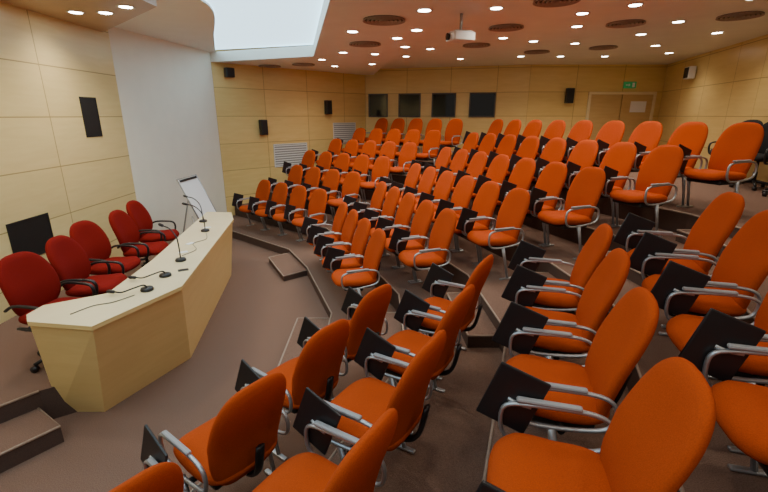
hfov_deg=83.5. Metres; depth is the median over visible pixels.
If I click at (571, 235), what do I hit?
floor
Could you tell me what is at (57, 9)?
ceiling
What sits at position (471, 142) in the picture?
chair
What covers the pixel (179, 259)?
desk microphone
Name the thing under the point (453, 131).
chair
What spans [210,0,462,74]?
ceiling
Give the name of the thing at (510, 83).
wall
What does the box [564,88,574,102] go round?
wall speaker
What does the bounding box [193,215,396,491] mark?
floor
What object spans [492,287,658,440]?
chair
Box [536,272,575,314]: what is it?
step
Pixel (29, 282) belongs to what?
chair
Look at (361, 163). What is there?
chair
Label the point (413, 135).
chair
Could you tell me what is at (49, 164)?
wall
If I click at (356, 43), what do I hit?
ceiling vent
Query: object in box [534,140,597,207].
chair
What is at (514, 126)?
chair
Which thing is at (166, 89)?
wall
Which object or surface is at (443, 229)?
chair
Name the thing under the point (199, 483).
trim
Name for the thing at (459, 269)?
trim
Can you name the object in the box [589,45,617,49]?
ceiling vent
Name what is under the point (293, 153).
air vent
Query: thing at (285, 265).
step
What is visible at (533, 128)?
chair
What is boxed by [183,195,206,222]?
desk microphone
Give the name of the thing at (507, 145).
chair
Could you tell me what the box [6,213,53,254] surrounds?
monitor
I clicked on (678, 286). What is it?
chair
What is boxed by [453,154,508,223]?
chair
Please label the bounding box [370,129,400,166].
chair
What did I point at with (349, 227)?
chair
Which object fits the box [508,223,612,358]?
chair
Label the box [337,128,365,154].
chair
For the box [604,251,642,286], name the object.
step
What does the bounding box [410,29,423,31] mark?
recessed light
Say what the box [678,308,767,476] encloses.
chair
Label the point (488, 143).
chair
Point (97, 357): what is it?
desk
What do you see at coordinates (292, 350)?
step
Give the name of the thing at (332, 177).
chair
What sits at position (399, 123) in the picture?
chair
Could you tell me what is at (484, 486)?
chair
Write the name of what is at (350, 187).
chair
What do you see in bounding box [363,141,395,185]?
chair
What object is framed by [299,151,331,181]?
chair
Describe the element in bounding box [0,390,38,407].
trim
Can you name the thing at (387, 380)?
trim
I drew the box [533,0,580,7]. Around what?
ceiling vent
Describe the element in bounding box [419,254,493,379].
chair
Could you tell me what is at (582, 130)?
chair
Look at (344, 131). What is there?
air vent
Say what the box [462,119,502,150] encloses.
chair
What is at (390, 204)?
chair
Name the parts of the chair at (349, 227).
armrest frame, seat, backrest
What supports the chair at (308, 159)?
on the floor at (493, 288)
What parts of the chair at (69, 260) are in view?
backrest, armrest, seat, armrest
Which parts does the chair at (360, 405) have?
leg, armrest frame, seat, armrest frame, leg, backrest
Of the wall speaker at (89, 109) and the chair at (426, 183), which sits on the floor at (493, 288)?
the chair at (426, 183)
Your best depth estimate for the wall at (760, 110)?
7.15 m
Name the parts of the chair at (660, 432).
seat, armrest frame, backrest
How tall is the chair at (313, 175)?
1.016 m
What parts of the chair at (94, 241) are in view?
backrest, armrest, seat, armrest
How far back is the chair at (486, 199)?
5.65 m
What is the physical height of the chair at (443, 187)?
1.016 m
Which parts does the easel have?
leg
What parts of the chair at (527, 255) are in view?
armrest frame, seat, armrest frame, backrest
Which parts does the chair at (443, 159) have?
backrest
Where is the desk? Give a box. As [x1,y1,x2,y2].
[26,212,233,411]
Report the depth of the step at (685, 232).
4.68 m
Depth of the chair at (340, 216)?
6.98 m
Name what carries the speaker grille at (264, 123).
attached to the wall speaker at (263, 125)
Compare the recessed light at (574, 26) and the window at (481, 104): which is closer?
the recessed light at (574, 26)
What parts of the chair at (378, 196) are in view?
backrest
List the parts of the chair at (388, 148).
backrest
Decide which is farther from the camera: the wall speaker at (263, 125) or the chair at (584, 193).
the wall speaker at (263, 125)
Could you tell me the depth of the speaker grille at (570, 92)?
11.37 m
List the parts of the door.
frame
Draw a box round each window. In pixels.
[368,94,387,116]
[398,93,420,116]
[431,93,455,116]
[469,92,495,116]
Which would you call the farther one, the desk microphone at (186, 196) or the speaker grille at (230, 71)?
the speaker grille at (230, 71)
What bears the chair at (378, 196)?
on the floor at (451, 448)
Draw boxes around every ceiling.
[0,0,156,31]
[115,0,323,51]
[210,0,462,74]
[381,0,767,68]
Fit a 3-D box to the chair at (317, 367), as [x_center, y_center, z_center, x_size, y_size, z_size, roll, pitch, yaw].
[-0.607,0.944,3.195,0.740,1.036,0.644,13,21,35]
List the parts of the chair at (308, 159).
backrest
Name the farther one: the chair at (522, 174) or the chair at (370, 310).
the chair at (522, 174)
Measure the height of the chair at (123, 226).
1.023 m
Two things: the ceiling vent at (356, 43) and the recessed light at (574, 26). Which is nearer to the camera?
the recessed light at (574, 26)
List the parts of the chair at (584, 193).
leg, armrest frame, seat, leg, armrest frame, backrest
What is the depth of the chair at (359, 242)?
5.85 m
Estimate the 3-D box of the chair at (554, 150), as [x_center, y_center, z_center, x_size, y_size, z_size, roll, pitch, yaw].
[2.362,-1.144,6.634,0.725,1.016,0.632,-6,18,-19]
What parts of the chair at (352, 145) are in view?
backrest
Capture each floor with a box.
[0,236,178,423]
[0,238,328,491]
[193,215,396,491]
[235,203,502,491]
[269,190,628,480]
[301,180,767,491]
[330,166,767,323]
[357,154,767,237]
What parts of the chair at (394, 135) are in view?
backrest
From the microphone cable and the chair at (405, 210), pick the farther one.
the chair at (405, 210)
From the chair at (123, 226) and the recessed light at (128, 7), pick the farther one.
the chair at (123, 226)
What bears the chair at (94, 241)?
on the floor at (18, 349)
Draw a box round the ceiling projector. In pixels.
[445,13,474,42]
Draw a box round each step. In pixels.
[0,407,63,473]
[268,252,306,280]
[277,318,328,366]
[380,312,401,339]
[446,292,498,347]
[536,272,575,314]
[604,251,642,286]
[675,229,731,256]
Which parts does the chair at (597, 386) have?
armrest frame, leg, seat, armrest frame, backrest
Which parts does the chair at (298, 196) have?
seat, backrest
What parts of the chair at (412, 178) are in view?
backrest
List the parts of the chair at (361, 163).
backrest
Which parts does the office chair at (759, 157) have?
seat, backrest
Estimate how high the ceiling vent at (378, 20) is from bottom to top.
0.021 m
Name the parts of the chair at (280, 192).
seat, backrest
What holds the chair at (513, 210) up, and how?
on the floor at (493, 288)
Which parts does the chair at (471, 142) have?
backrest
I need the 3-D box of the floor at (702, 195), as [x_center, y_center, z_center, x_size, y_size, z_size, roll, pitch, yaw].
[3.108,-0.566,6.046,8.684,0.252,14.900,0,17,0]
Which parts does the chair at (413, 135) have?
backrest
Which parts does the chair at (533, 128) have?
backrest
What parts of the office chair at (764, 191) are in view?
armrest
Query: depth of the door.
11.60 m
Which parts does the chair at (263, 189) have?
seat, backrest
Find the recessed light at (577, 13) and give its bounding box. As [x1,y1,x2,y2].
[574,12,590,15]
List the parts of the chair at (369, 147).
backrest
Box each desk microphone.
[106,284,153,293]
[128,271,171,278]
[158,223,185,261]
[182,202,209,231]
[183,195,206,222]
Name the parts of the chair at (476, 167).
backrest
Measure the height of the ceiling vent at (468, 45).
0.021 m
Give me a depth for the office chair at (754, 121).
7.21 m
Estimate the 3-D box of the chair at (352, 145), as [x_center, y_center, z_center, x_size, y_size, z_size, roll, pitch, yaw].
[-1.001,-2.134,10.759,0.632,1.016,0.725,14,22,39]
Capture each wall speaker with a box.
[79,97,102,136]
[223,67,234,77]
[259,120,267,134]
[324,100,331,113]
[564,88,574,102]
[683,66,696,78]
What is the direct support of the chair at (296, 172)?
on the floor at (451, 448)
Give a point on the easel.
(192, 187)
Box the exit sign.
[623,82,636,87]
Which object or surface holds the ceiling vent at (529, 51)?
in the ceiling at (550, 26)
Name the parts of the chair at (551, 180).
seat, leg, armrest frame, backrest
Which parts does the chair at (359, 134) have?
backrest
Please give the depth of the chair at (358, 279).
5.25 m
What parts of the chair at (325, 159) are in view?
backrest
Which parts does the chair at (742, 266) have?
leg, armrest frame, seat, armrest frame, backrest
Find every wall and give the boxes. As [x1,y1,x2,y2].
[0,2,140,323]
[108,27,226,235]
[211,47,365,215]
[365,64,530,154]
[526,64,666,139]
[657,34,767,168]
[745,49,767,181]
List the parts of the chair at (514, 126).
backrest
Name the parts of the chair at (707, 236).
armrest frame, seat, armrest frame, backrest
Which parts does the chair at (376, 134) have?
backrest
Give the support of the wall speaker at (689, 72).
attached to the wall at (722, 93)
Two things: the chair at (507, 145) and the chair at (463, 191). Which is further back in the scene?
the chair at (507, 145)
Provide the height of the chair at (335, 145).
1.016 m
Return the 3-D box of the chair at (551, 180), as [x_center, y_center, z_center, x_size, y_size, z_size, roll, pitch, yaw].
[1.948,-0.577,5.636,0.725,1.016,0.632,-6,18,-19]
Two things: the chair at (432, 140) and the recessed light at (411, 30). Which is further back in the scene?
the chair at (432, 140)
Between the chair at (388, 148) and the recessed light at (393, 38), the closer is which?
the recessed light at (393, 38)
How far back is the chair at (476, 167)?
7.21 m
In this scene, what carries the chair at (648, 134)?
on the floor at (702, 195)
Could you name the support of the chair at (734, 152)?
on the floor at (702, 195)
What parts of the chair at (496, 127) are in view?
backrest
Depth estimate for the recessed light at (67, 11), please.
5.22 m
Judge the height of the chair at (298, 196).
1.016 m
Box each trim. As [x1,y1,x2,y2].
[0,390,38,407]
[190,231,331,491]
[270,191,505,480]
[303,179,684,491]
[320,226,403,460]
[331,167,755,319]
[397,159,741,228]
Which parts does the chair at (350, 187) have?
seat, backrest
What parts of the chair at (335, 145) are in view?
backrest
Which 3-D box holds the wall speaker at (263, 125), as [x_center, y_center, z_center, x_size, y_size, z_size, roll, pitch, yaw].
[-2.954,-2.906,10.529,0.170,0.360,0.172,-16,23,-42]
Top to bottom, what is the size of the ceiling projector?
0.335 m
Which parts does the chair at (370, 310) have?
armrest frame, seat, armrest frame, backrest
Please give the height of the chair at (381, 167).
1.016 m
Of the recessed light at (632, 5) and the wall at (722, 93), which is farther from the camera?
the wall at (722, 93)
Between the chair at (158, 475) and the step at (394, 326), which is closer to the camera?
the chair at (158, 475)
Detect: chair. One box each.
[0,251,95,372]
[45,235,126,296]
[69,220,140,274]
[108,210,168,263]
[109,424,184,491]
[126,200,178,266]
[158,359,289,491]
[232,179,270,229]
[247,182,287,234]
[252,316,348,460]
[252,387,397,491]
[265,185,306,240]
[268,165,302,197]
[282,150,314,179]
[283,188,326,241]
[284,167,320,200]
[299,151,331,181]
[300,202,347,269]
[302,169,339,220]
[306,209,357,271]
[312,139,341,165]
[314,218,370,285]
[316,153,349,187]
[320,284,391,400]
[321,171,360,221]
[322,228,385,294]
[324,327,446,460]
[327,139,358,170]
[334,154,369,201]
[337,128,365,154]
[343,181,386,220]
[344,140,376,180]
[352,186,399,254]
[353,128,382,158]
[354,156,390,203]
[360,118,387,144]
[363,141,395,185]
[363,192,415,267]
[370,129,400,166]
[375,200,433,281]
[379,163,420,221]
[382,118,404,151]
[382,142,416,187]
[384,284,474,433]
[388,208,456,296]
[389,129,419,165]
[389,166,435,222]
[394,118,422,152]
[401,171,453,213]
[408,130,440,165]
[408,147,451,181]
[416,175,474,250]
[418,118,441,159]
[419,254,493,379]
[421,149,467,197]
[432,118,462,146]
[434,181,499,263]
[436,151,486,209]
[437,132,478,171]
[451,133,495,171]
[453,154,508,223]
[456,188,529,279]
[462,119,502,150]
[467,135,515,175]
[473,158,535,232]
[476,357,715,491]
[476,480,505,491]
[477,119,520,152]
[485,136,538,178]
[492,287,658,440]
[495,119,541,154]
[498,162,566,245]
[501,248,629,359]
[508,138,565,184]
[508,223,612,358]
[514,120,565,159]
[528,167,605,259]
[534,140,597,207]
[538,120,592,163]
[564,121,624,166]
[565,142,636,225]
[595,121,662,171]
[603,145,683,236]
[613,192,744,327]
[630,210,767,379]
[633,122,707,206]
[650,260,767,453]
[678,122,763,207]
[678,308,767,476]
[708,120,762,183]
[729,122,767,190]
[762,148,767,196]
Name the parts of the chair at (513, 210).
leg, armrest frame, seat, leg, armrest frame, backrest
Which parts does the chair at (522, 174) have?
backrest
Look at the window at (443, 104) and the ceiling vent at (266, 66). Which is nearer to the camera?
the ceiling vent at (266, 66)
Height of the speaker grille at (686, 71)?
0.221 m
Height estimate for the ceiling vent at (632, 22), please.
0.021 m
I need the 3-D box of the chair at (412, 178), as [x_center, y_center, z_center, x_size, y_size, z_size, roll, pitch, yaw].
[0.289,-0.989,7.858,0.725,1.016,0.632,-6,18,-19]
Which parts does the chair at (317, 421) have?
seat, armrest frame, backrest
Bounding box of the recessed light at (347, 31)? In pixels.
[345,30,359,32]
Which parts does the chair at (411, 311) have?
armrest frame, leg, seat, armrest frame, leg, backrest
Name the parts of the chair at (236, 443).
armrest frame, leg, seat, backrest, armrest frame, leg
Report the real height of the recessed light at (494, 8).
0.010 m
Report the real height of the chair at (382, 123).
1.016 m
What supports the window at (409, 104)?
in the wall at (510, 83)
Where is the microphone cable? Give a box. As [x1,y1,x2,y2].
[70,295,134,314]
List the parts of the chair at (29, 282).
armrest, backrest, seat, armrest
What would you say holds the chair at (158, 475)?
on the floor at (291, 444)
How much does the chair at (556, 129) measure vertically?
1.016 m
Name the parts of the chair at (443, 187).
seat, backrest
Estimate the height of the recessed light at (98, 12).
0.010 m
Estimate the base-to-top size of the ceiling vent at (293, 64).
0.021 m
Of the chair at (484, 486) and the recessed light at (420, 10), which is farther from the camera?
the recessed light at (420, 10)
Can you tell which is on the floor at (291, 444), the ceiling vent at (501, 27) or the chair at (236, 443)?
the chair at (236, 443)
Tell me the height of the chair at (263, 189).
1.016 m
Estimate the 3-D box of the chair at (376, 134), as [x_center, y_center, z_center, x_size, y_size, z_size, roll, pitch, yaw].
[-0.401,-2.549,11.260,0.632,1.016,0.725,14,22,39]
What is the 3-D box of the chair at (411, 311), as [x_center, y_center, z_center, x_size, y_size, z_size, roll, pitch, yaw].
[0.251,0.711,3.096,0.740,1.036,0.644,10,20,30]
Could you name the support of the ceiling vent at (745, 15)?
in the ceiling at (550, 26)
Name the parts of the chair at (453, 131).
seat, backrest, armrest frame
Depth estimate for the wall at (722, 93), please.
8.69 m
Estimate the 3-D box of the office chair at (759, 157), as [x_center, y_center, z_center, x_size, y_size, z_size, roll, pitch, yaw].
[5.780,-1.398,6.590,0.595,1.023,0.586,-6,18,-20]
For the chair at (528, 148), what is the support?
on the floor at (571, 235)
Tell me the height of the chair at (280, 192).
1.016 m
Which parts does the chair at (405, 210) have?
seat, backrest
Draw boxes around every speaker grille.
[227,68,234,76]
[262,121,267,133]
[328,101,331,112]
[567,89,574,101]
[683,67,688,77]
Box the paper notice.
[629,101,646,111]
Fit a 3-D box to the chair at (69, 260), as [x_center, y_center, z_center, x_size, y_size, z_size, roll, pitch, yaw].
[-3.072,0.389,4.525,0.595,1.023,0.586,-2,17,-5]
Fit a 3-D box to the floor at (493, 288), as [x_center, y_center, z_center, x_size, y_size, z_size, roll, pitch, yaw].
[2.201,0.157,6.266,10.499,0.252,14.900,0,17,0]
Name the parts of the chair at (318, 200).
armrest frame, seat, backrest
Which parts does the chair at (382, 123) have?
backrest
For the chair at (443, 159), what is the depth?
8.31 m
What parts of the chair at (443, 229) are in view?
armrest frame, leg, seat, armrest frame, backrest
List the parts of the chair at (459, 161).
backrest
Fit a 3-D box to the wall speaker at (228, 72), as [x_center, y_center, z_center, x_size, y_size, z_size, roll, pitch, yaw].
[-3.487,-3.902,9.678,0.200,0.200,0.172,-16,23,-42]
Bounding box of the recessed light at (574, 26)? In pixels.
[570,25,583,27]
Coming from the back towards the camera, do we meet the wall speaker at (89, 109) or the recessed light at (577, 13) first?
the wall speaker at (89, 109)
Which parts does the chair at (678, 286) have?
armrest frame, seat, leg, armrest frame, backrest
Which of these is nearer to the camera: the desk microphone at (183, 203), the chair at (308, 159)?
the desk microphone at (183, 203)
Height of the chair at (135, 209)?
1.023 m
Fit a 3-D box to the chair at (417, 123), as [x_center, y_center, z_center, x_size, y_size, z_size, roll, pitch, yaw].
[0.657,-2.848,11.376,0.632,1.016,0.725,14,22,39]
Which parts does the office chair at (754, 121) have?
armrest, backrest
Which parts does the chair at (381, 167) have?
seat, backrest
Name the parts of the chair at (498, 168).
backrest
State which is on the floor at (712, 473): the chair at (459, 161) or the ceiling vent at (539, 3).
the chair at (459, 161)
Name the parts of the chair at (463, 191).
seat, leg, backrest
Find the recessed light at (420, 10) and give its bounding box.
[415,8,432,12]
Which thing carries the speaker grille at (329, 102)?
attached to the wall speaker at (327, 103)
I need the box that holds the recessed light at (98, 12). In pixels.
[96,11,114,14]
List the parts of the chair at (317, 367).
armrest frame, leg, seat, backrest, armrest frame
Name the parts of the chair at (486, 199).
leg, seat, leg, backrest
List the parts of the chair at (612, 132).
backrest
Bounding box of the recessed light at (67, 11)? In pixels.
[66,10,85,14]
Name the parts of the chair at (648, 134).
armrest frame, backrest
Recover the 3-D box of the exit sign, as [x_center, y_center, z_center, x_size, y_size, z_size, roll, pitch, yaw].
[6.530,-4.274,11.420,0.320,0.160,0.052,0,17,0]
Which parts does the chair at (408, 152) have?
seat, backrest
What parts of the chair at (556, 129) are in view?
backrest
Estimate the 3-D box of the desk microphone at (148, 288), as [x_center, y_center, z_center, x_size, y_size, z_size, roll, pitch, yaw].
[-2.269,0.385,3.845,0.374,0.068,0.115,-7,18,-23]
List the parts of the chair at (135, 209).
backrest, armrest, seat, armrest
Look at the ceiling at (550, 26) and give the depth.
7.03 m
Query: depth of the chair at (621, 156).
5.49 m
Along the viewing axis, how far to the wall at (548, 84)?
11.44 m
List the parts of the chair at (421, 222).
armrest frame, leg, seat, leg, backrest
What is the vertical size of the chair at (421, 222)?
1.016 m
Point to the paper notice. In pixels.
(635, 106)
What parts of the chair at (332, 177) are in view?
backrest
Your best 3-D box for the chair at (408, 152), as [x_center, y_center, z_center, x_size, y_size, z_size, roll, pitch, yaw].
[0.372,-1.783,9.604,0.632,1.016,0.725,14,22,39]
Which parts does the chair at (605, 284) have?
armrest frame, seat, armrest frame, backrest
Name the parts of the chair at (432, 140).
seat, backrest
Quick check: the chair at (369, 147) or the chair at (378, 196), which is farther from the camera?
the chair at (369, 147)
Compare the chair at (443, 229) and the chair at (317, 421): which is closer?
the chair at (317, 421)
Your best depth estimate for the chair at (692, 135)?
5.41 m
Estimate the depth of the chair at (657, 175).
4.97 m
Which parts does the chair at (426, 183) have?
seat, backrest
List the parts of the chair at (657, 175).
leg, armrest frame, seat, leg, backrest, armrest frame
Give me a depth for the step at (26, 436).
3.33 m
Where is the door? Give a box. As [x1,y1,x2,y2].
[585,92,656,141]
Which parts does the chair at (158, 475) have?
backrest, armrest frame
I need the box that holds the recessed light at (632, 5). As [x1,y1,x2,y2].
[626,3,643,7]
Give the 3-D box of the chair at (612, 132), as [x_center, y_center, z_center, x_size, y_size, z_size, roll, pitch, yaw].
[3.194,-1.384,6.559,0.725,1.016,0.632,-6,18,-19]
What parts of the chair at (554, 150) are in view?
backrest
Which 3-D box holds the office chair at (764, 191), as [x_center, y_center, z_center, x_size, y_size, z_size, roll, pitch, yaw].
[5.627,-1.182,5.878,0.595,1.023,0.586,-11,20,-31]
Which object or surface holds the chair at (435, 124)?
on the floor at (702, 195)
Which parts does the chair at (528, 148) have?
backrest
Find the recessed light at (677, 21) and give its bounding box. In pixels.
[670,20,686,23]
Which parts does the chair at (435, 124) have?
backrest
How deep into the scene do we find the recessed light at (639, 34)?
7.08 m
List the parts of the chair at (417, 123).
backrest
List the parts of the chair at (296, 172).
backrest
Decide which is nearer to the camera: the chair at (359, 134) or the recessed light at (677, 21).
the recessed light at (677, 21)
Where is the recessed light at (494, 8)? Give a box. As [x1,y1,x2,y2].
[488,6,504,10]
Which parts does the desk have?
panel, panel, panel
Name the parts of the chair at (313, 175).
backrest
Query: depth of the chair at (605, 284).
2.78 m
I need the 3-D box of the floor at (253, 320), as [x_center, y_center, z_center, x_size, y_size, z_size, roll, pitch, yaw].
[1.600,0.720,6.437,11.700,0.120,14.900,0,17,0]
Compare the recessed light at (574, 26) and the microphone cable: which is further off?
the recessed light at (574, 26)
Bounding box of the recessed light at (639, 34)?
[634,33,647,35]
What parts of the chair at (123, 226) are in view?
backrest, armrest, seat, armrest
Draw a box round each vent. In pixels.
[258,65,280,67]
[273,143,306,166]
[292,63,314,65]
[333,122,355,141]
[349,41,380,46]
[363,15,404,25]
[462,43,490,47]
[488,24,523,31]
[524,50,549,53]
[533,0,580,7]
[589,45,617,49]
[605,19,645,27]
[715,11,764,20]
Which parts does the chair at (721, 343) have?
armrest frame, seat, leg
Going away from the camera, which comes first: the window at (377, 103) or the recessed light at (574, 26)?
the recessed light at (574, 26)
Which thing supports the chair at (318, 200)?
on the floor at (291, 444)
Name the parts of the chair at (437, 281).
leg, armrest frame, seat, armrest frame, leg, backrest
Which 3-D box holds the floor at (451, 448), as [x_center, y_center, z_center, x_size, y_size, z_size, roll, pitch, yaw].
[1.898,0.398,6.340,11.104,0.252,14.900,0,17,0]
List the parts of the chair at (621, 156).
armrest frame, seat, leg, armrest frame, backrest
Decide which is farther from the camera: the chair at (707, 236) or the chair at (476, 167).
the chair at (476, 167)
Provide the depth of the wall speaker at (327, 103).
11.66 m
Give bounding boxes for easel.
[176,174,216,231]
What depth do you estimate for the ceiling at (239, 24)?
6.53 m
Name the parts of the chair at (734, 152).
leg, armrest frame, seat, backrest, leg, armrest frame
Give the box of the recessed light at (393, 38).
[391,37,403,39]
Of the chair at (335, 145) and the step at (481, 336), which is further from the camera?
the chair at (335, 145)
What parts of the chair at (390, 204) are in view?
backrest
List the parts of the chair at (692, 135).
armrest frame, seat, leg, backrest, armrest frame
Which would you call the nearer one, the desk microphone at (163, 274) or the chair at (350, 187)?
the desk microphone at (163, 274)
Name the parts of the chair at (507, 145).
backrest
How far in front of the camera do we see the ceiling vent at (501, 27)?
6.51 m
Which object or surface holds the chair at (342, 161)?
on the floor at (493, 288)
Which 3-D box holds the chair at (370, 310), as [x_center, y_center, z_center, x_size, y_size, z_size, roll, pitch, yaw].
[-0.297,0.758,3.807,0.740,1.036,0.644,13,21,35]
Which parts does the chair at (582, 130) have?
backrest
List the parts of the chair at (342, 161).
backrest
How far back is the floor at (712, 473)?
2.90 m
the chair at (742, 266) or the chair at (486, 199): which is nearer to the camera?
the chair at (742, 266)
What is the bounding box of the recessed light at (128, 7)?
[116,5,135,9]
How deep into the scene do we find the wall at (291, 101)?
10.74 m
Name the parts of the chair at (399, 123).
backrest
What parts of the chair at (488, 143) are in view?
backrest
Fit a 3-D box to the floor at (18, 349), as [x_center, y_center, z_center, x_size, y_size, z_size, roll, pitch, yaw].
[-3.205,0.889,5.156,2.090,0.300,6.450,0,17,0]
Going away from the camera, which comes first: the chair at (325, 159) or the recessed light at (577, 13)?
the recessed light at (577, 13)
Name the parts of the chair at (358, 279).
armrest frame, seat, armrest frame, backrest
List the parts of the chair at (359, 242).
armrest frame, seat, backrest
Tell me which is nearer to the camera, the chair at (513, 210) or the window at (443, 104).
the chair at (513, 210)
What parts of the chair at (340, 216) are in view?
armrest frame, seat, backrest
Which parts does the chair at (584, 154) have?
backrest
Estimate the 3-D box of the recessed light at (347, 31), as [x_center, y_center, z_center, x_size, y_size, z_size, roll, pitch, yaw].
[-0.440,-2.988,6.000,0.200,0.010,0.200,0,17,0]
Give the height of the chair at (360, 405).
1.036 m

